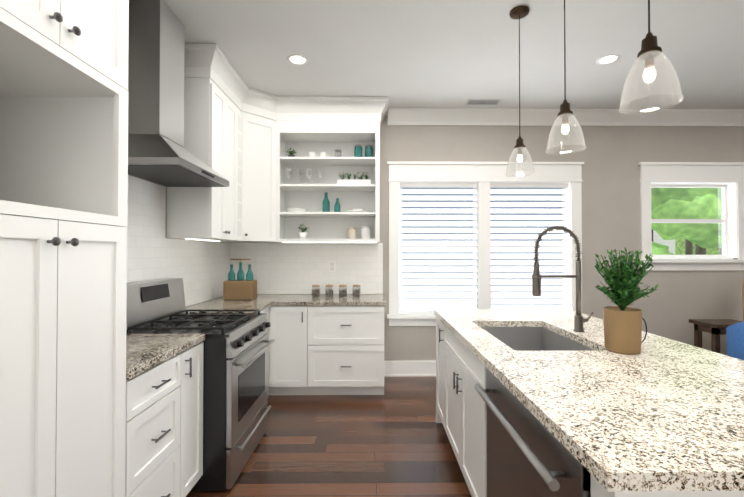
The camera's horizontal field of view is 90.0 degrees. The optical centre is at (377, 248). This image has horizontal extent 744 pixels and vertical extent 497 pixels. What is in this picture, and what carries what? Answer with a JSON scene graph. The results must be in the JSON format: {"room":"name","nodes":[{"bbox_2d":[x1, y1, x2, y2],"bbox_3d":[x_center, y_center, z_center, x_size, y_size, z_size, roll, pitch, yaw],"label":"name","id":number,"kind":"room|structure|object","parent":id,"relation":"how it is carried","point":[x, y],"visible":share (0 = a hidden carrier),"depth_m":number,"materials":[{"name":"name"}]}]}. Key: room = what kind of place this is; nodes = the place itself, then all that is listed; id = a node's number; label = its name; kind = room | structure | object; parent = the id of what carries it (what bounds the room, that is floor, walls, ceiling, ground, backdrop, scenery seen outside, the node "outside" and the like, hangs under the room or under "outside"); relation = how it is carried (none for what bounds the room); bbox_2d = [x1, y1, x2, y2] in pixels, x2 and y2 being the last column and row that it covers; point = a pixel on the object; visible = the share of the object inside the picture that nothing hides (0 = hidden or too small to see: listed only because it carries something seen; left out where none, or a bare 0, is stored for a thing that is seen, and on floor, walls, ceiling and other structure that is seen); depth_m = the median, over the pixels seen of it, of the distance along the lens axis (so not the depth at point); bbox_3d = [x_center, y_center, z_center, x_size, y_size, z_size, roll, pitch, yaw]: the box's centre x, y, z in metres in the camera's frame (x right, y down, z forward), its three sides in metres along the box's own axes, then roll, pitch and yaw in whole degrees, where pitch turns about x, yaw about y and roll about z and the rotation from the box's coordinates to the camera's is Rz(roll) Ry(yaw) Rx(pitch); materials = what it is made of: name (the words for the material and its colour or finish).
{"room":"kitchen","nodes":[
{"label":"kitchen","id":0,"kind":"room"},
{"bbox_2d":[129,175,228,306],"bbox_3d":[-1.709,-0.120,0.804,0.160,3.130,6.760,0,-1,-1],"label":"wall","id":1,"kind":"structure","parent":0,"point":[166,219],"depth_m":2.91,"materials":[{"name":"tile"}]},
{"bbox_2d":[128,0,228,186],"bbox_3d":[-1.398,-1.022,2.538,0.489,1.080,0.750,0,-1,-1],"label":"range hood","id":2,"kind":"object","parent":1,"relation":"attached to","point":[159,153],"visible":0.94,"depth_m":2.31,"materials":[{"name":"silver metal"}]},
{"bbox_2d":[127,175,230,306],"bbox_3d":[-1.645,0.009,2.838,0.008,0.972,2.690,0,-1,-1],"label":"tile backsplash","id":3,"kind":"structure","parent":1,"relation":"attached to","point":[201,269],"depth_m":2.85,"materials":[{"name":"white tile"}]},
{"bbox_2d":[167,48,238,242],"bbox_3d":[-1.475,-0.816,3.180,0.348,1.477,0.534,0,-1,-1],"label":"upper cabinet","id":4,"kind":"object","parent":1,"relation":"attached to","point":[205,213],"depth_m":2.92,"materials":[{"name":"white wood"}]},
{"bbox_2d":[185,238,219,241],"bbox_3d":[-1.513,-0.073,3.245,0.040,0.007,0.580,0,-1,-1],"label":"under-cabinet light","id":5,"kind":"object","parent":4,"relation":"attached to","point":[185,238],"depth_m":3.17,"materials":[{"name":"white plastic"}]},
{"bbox_2d":[235,76,246,242],"bbox_3d":[-1.460,-0.813,3.517,0.386,1.477,0.242,0,-1,-1],"label":"upper cabinet","id":6,"kind":"object","parent":1,"relation":"attached to","point":[241,136],"depth_m":3.54,"materials":[{"name":"white wood"}]},
{"bbox_2d":[247,85,282,242],"bbox_3d":[-1.333,-0.811,3.712,0.643,1.478,0.308,0,-1,-1],"label":"upper cabinet","id":7,"kind":"object","parent":1,"relation":"attached to","point":[264,110],"depth_m":3.76,"materials":[{"name":"white wood"}]},
{"bbox_2d":[186,376,471,496],"bbox_3d":[1.896,1.446,0.821,7.370,0.100,7.080,0,-1,-1],"label":"floor","id":8,"kind":"structure","parent":0,"point":[393,441],"depth_m":2.61,"materials":[{"name":"brown wood"}]},
{"bbox_2d":[0,0,128,496],"bbox_3d":[-1.276,-0.090,1.158,0.707,2.978,0.820,0,-1,-1],"label":"pantry","id":9,"kind":"object","parent":8,"relation":"on","point":[64,92],"visible":1,"depth_m":1.28,"materials":[{"name":"white wood"}]},
{"bbox_2d":[125,334,204,496],"bbox_3d":[-1.300,0.947,1.803,0.670,0.920,0.669,0,-1,-1],"label":"base cabinet","id":10,"kind":"object","parent":8,"relation":"on","point":[164,420],"visible":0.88,"depth_m":1.78,"materials":[{"name":"white painted wood"},{"name":"dark steel"}]},
{"bbox_2d":[126,278,274,490],"bbox_3d":[-1.209,0.820,2.519,0.849,1.190,0.750,0,-1,-1],"label":"stove","id":11,"kind":"object","parent":8,"relation":"on","point":[236,409],"visible":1,"depth_m":2.29,"materials":[{"name":"silver metal"}]},
{"bbox_2d":[262,310,269,394],"bbox_3d":[-1.341,0.983,3.219,0.616,0.880,0.652,0,-1,-1],"label":"base cabinet","id":12,"kind":"object","parent":8,"relation":"on","point":[263,311],"depth_m":3.53,"materials":[{"name":"white wood"}]},
{"bbox_2d":[278,306,309,394],"bbox_3d":[-0.844,0.990,3.853,0.350,0.880,0.648,0,-1,-1],"label":"base cabinet","id":13,"kind":"object","parent":8,"relation":"on","point":[293,321],"depth_m":3.54,"materials":[{"name":"white wood"}]},
{"bbox_2d":[186,294,281,312],"bbox_3d":[-1.329,0.526,3.538,0.646,0.040,1.280,0,-1,-1],"label":"countertop","id":14,"kind":"structure","parent":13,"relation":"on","point":[262,302],"depth_m":3.35,"materials":[{"name":"beige stone"}]},
{"bbox_2d":[223,259,256,299],"bbox_3d":[-1.367,0.304,3.712,0.280,0.407,0.180,0,-1,-1],"label":"carrier","id":15,"kind":"object","parent":14,"relation":"on","point":[240,288],"visible":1,"depth_m":3.62,"materials":[{"name":"brown wood"}]},
{"bbox_2d":[310,306,383,394],"bbox_3d":[-0.334,0.990,3.858,0.790,0.880,0.648,0,-1,-1],"label":"base cabinet","id":16,"kind":"object","parent":8,"relation":"on","point":[323,345],"depth_m":3.54,"materials":[{"name":"white wood"}]},
{"bbox_2d":[270,294,385,305],"bbox_3d":[-0.464,0.530,3.857,1.090,0.040,0.658,0,-1,-1],"label":"countertop","id":17,"kind":"structure","parent":16,"relation":"on","point":[287,299],"depth_m":3.63,"materials":[{"name":"beige stone"}]},
{"bbox_2d":[311,284,319,297],"bbox_3d":[-0.638,0.440,3.848,0.088,0.138,0.088,0,-1,-13],"label":"jar","id":18,"kind":"object","parent":17,"relation":"on","point":[315,293],"depth_m":3.81,"materials":[{"name":"clear glass"}]},
{"bbox_2d":[325,284,333,297],"bbox_3d":[-0.498,0.440,3.850,0.088,0.138,0.088,0,-1,-13],"label":"jar","id":19,"kind":"object","parent":17,"relation":"on","point":[329,292],"depth_m":3.82,"materials":[{"name":"clear glass"}]},
{"bbox_2d":[339,284,346,297],"bbox_3d":[-0.358,0.440,3.851,0.088,0.138,0.088,0,-1,-13],"label":"jar","id":20,"kind":"object","parent":17,"relation":"on","point":[342,292],"depth_m":3.82,"materials":[{"name":"clear glass"}]},
{"bbox_2d":[352,284,360,297],"bbox_3d":[-0.218,0.440,3.852,0.088,0.138,0.088,0,-1,-13],"label":"jar","id":21,"kind":"object","parent":17,"relation":"on","point":[356,293],"depth_m":3.82,"materials":[{"name":"clear glass"}]},
{"bbox_2d":[434,313,743,496],"bbox_3d":[0.984,0.968,1.938,1.054,0.880,2.240,0,-1,-1],"label":"kitchen island","id":22,"kind":"object","parent":8,"relation":"on","point":[462,412],"depth_m":2.14,"materials":[{"name":"white"}]},
{"bbox_2d":[474,369,590,496],"bbox_3d":[0.770,0.967,1.303,0.672,0.860,0.785,0,-1,-1],"label":"dishwasher","id":23,"kind":"object","parent":22,"relation":"in","point":[529,454],"visible":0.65,"depth_m":1.26,"materials":[{"name":"silver metal"}]},
{"bbox_2d":[434,309,743,492],"bbox_3d":[0.804,0.508,1.931,0.653,0.040,2.280,0,-1,-1],"label":"island countertop","id":24,"kind":"structure","parent":22,"relation":"on","point":[640,426],"depth_m":1.09,"materials":[{"name":"beige stone"}]},
{"bbox_2d":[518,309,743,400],"bbox_3d":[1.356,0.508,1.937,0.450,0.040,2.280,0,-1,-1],"label":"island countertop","id":25,"kind":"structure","parent":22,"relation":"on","point":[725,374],"depth_m":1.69,"materials":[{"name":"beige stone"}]},
{"bbox_2d":[532,225,593,331],"bbox_3d":[1.099,0.175,2.208,0.367,0.630,0.060,0,-1,-1],"label":"faucet","id":26,"kind":"object","parent":25,"relation":"on","point":[579,320],"visible":1,"depth_m":2.20,"materials":[{"name":"silver metal"}]},
{"bbox_2d":[593,247,657,354],"bbox_3d":[1.171,0.239,1.772,0.278,0.492,0.261,0,-1,-1],"label":"potted plant","id":27,"kind":"object","parent":25,"relation":"on","point":[622,328],"visible":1,"depth_m":1.72,"materials":[{"name":"green plant"}]},
{"bbox_2d":[689,319,742,352],"bbox_3d":[3.433,1.078,3.691,0.440,0.700,0.300,0,-1,-1],"label":"side table","id":28,"kind":"object","parent":8,"relation":"on","point":[716,328],"visible":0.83,"depth_m":3.66,"materials":[{"name":"brown wood"}]},
{"bbox_2d":[726,322,743,359],"bbox_3d":[3.438,0.996,3.081,0.774,0.850,0.774,0,-1,-1],"label":"armchair","id":29,"kind":"object","parent":8,"relation":"on","point":[734,340],"visible":0.58,"depth_m":3.18,"materials":[{"name":"fabric"}]},
{"bbox_2d":[742,279,743,321],"bbox_3d":[3.983,0.878,3.749,0.420,1.100,0.400,-1,-1,43],"label":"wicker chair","id":30,"kind":"object","parent":8,"relation":"on","point":[743,297],"visible":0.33,"depth_m":3.86,"materials":[{"name":"brown wicker"}]},
{"bbox_2d":[163,0,743,111],"bbox_3d":[1.896,-1.634,0.856,7.370,0.100,7.080,0,-1,-1],"label":"ceiling","id":31,"kind":"structure","parent":0,"point":[429,53],"depth_m":2.89,"materials":[{"name":"paint"}]},
{"bbox_2d":[287,54,307,64],"bbox_3d":[-0.661,-1.557,3.070,0.168,0.004,0.168,0,-1,-10],"label":"recessed light","id":32,"kind":"object","parent":31,"relation":"in","point":[296,59],"depth_m":3.07,"materials":[{"name":"white"}]},
{"bbox_2d":[465,99,500,104],"bbox_3d":[1.116,-1.545,3.933,0.350,0.008,0.130,0,-1,-1],"label":"ceiling vent","id":33,"kind":"object","parent":31,"relation":"in","point":[483,101],"visible":1,"depth_m":3.92,"materials":[{"name":"silver metal"}]},
{"bbox_2d":[505,5,534,176],"bbox_3d":[0.935,-1.026,2.450,0.184,1.077,0.184,0,-1,-1],"label":"pendant light","id":34,"kind":"object","parent":31,"relation":"hanging from","point":[519,12],"visible":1,"depth_m":2.43,"materials":[{"name":"clear glass"}]},
{"bbox_2d":[545,0,585,154],"bbox_3d":[0.941,-1.032,1.870,0.184,1.077,0.184,0,-1,-1],"label":"pendant light","id":35,"kind":"object","parent":31,"relation":"hanging from","point":[565,115],"visible":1,"depth_m":1.85,"materials":[{"name":"clear glass"}]},
{"bbox_2d":[596,54,619,64],"bbox_3d":[1.900,-1.557,3.065,0.168,0.004,0.168,0,-1,-28],"label":"recessed light","id":36,"kind":"object","parent":31,"relation":"in","point":[605,59],"depth_m":3.07,"materials":[{"name":"white"}]},
{"bbox_2d":[618,0,683,114],"bbox_3d":[0.947,-1.039,1.300,0.184,1.077,0.184,0,-1,-1],"label":"pendant light","id":37,"kind":"object","parent":31,"relation":"hanging from","point":[650,51],"visible":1,"depth_m":1.28,"materials":[{"name":"clear glass"}]},
{"bbox_2d":[379,112,743,360],"bbox_3d":[1.862,-0.080,4.299,7.370,3.130,0.160,0,-1,-1],"label":"wall","id":38,"kind":"structure","parent":0,"point":[611,157],"depth_m":4.23,"materials":[{"name":"paint"}]},
{"bbox_2d":[283,140,290,241],"bbox_3d":[-1.336,-0.808,4.000,0.643,1.478,0.386,0,-1,-1],"label":"upper cabinet","id":39,"kind":"object","parent":38,"relation":"attached to","point":[286,160],"depth_m":4.15,"materials":[{"name":"white wood"}]},
{"bbox_2d":[287,148,296,156],"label":"decor","id":40,"kind":"object","parent":39,"relation":"in","point":[290,152],"depth_m":4.04,"materials":[{"name":"green plant"}]},
{"bbox_2d":[286,208,306,211],"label":"decor","id":41,"kind":"object","parent":39,"relation":"in","point":[287,209],"depth_m":3.96,"materials":[{"name":"white ceramic"}]},
{"bbox_2d":[299,224,307,238],"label":"decor","id":42,"kind":"object","parent":39,"relation":"in","point":[302,235],"depth_m":4.02,"materials":[{"name":"white ceramic"}]},
{"bbox_2d":[285,168,323,183],"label":"decor","id":43,"kind":"object","parent":39,"relation":"in","point":[321,174],"depth_m":4.05,"materials":[{"name":"clear glass"}]},
{"bbox_2d":[309,152,328,156],"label":"decor","id":44,"kind":"object","parent":39,"relation":"in","point":[311,154],"depth_m":4.03,"materials":[{"name":"white ceramic"}]},
{"bbox_2d":[283,242,376,242],"bbox_3d":[-0.510,-0.064,3.985,1.000,0.007,0.040,0,-1,-1],"label":"under-cabinet light","id":45,"kind":"object","parent":39,"relation":"attached to","point":[291,242],"depth_m":3.96,"materials":[{"name":"white plastic"}]},
{"bbox_2d":[322,192,339,211],"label":"decor","id":46,"kind":"object","parent":39,"relation":"in","point":[326,203],"depth_m":4.04,"materials":[{"name":"teal glass"}]},
{"bbox_2d":[334,149,341,156],"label":"decor","id":47,"kind":"object","parent":39,"relation":"in","point":[337,150],"depth_m":4.04,"materials":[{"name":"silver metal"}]},
{"bbox_2d":[347,228,355,238],"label":"decor","id":48,"kind":"object","parent":39,"relation":"in","point":[351,232],"depth_m":4.01,"materials":[{"name":"beige ceramic"}]},
{"bbox_2d":[337,172,370,183],"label":"decor","id":49,"kind":"object","parent":39,"relation":"in","point":[340,181],"depth_m":4.01,"materials":[{"name":"white ceramic"}]},
{"bbox_2d":[346,208,367,211],"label":"decor","id":50,"kind":"object","parent":39,"relation":"in","point":[353,209],"depth_m":3.99,"materials":[{"name":"white ceramic"}]},
{"bbox_2d":[354,144,372,156],"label":"decor","id":51,"kind":"object","parent":39,"relation":"in","point":[358,148],"depth_m":4.04,"materials":[{"name":"teal glass"}]},
{"bbox_2d":[361,226,370,238],"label":"decor","id":52,"kind":"object","parent":39,"relation":"in","point":[365,232],"depth_m":4.03,"materials":[{"name":"white ceramic"}]},
{"bbox_2d":[231,243,382,293],"bbox_3d":[-0.787,0.223,4.184,1.690,0.574,0.010,0,-1,-1],"label":"tile backsplash","id":53,"kind":"structure","parent":38,"relation":"attached to","point":[277,268],"depth_m":4.18,"materials":[{"name":"white tile"}]},
{"bbox_2d":[328,261,335,271],"bbox_3d":[-0.512,0.203,4.181,0.080,0.120,0.006,0,-1,-1],"label":"electrical outlet plate","id":54,"kind":"object","parent":53,"relation":"attached to","point":[332,266],"visible":1,"depth_m":4.18,"materials":[{"name":"white plastic"}]},
{"bbox_2d":[283,100,378,143],"bbox_3d":[-0.520,-1.372,4.044,1.036,0.347,0.327,0,-1,-1],"label":"upper cabinet","id":55,"kind":"object","parent":38,"relation":"attached to","point":[304,121],"depth_m":3.86,"materials":[{"name":"white wood"}]},
{"bbox_2d":[384,361,435,376],"bbox_3d":[2.710,1.349,4.200,5.295,0.170,0.022,0,-1,-1],"label":"baseboard","id":56,"kind":"structure","parent":38,"relation":"attached to","point":[407,368],"depth_m":4.16,"materials":[{"name":"white wood"}]},
{"bbox_2d":[387,161,583,325],"bbox_3d":[1.218,-0.053,4.257,2.220,1.845,0.230,0,-1,-1],"label":"window","id":57,"kind":"structure","parent":38,"relation":"in","point":[483,175],"depth_m":4.20,"materials":[{"name":"white wood"}]},
{"bbox_2d":[400,183,477,311],"bbox_3d":[0.697,-0.011,4.252,0.884,1.470,0.059,0,-1,-1],"label":"window blind","id":58,"kind":"object","parent":57,"relation":"attached to","point":[467,300],"visible":0.83,"depth_m":4.25,"materials":[{"name":"white plastic"}]},
{"bbox_2d":[490,183,568,308],"bbox_3d":[1.729,-0.011,4.262,0.904,1.470,0.059,0,-1,-1],"label":"window blind","id":59,"kind":"object","parent":57,"relation":"attached to","point":[527,298],"visible":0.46,"depth_m":4.26,"materials":[{"name":"white plastic"}]},
{"bbox_2d":[388,108,743,125],"bbox_3d":[2.692,-1.472,4.182,5.155,0.150,0.120,0,-1,-1],"label":"crown molding","id":60,"kind":"structure","parent":38,"relation":"attached to","point":[541,117],"depth_m":4.10,"materials":[{"name":"white wood"}]},
{"bbox_2d":[638,162,743,269],"bbox_3d":[3.598,-0.363,4.284,1.250,1.225,0.230,0,-1,-1],"label":"window","id":61,"kind":"structure","parent":38,"relation":"in","point":[727,178],"depth_m":4.22,"materials":[{"name":"white wood"}]},
{"label":"outside","id":62,"kind":"structure","parent":0,"visible":0},
{"bbox_2d":[675,239,718,254],"bbox_3d":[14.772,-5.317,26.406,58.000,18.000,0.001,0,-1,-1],"label":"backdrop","id":63,"kind":"structure","parent":62,"point":[677,243],"depth_m":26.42,"materials":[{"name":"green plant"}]},
{"bbox_3d":[14.879,1.769,15.362,58.000,0.180,21.730,0,-1,-1],"label":"ground","id":64,"kind":"structure","parent":62,"visible":0},
{"bbox_2d":[651,230,674,254],"bbox_3d":[9.950,-1.148,18.311,7.000,5.720,4.600,0,-1,-1],"label":"house","id":65,"kind":"structure","parent":64,"relation":"on","point":[660,238],"depth_m":16.33,"materials":[{"name":"white"}]},
{"bbox_2d":[651,188,721,254],"bbox_3d":[5.112,-1.079,9.765,12.823,5.390,5.970,0,-1,-1],"label":"tree","id":66,"kind":"object","parent":64,"relation":"on","point":[677,202],"depth_m":7.20,"materials":[{"name":"green plant"}]}
]}

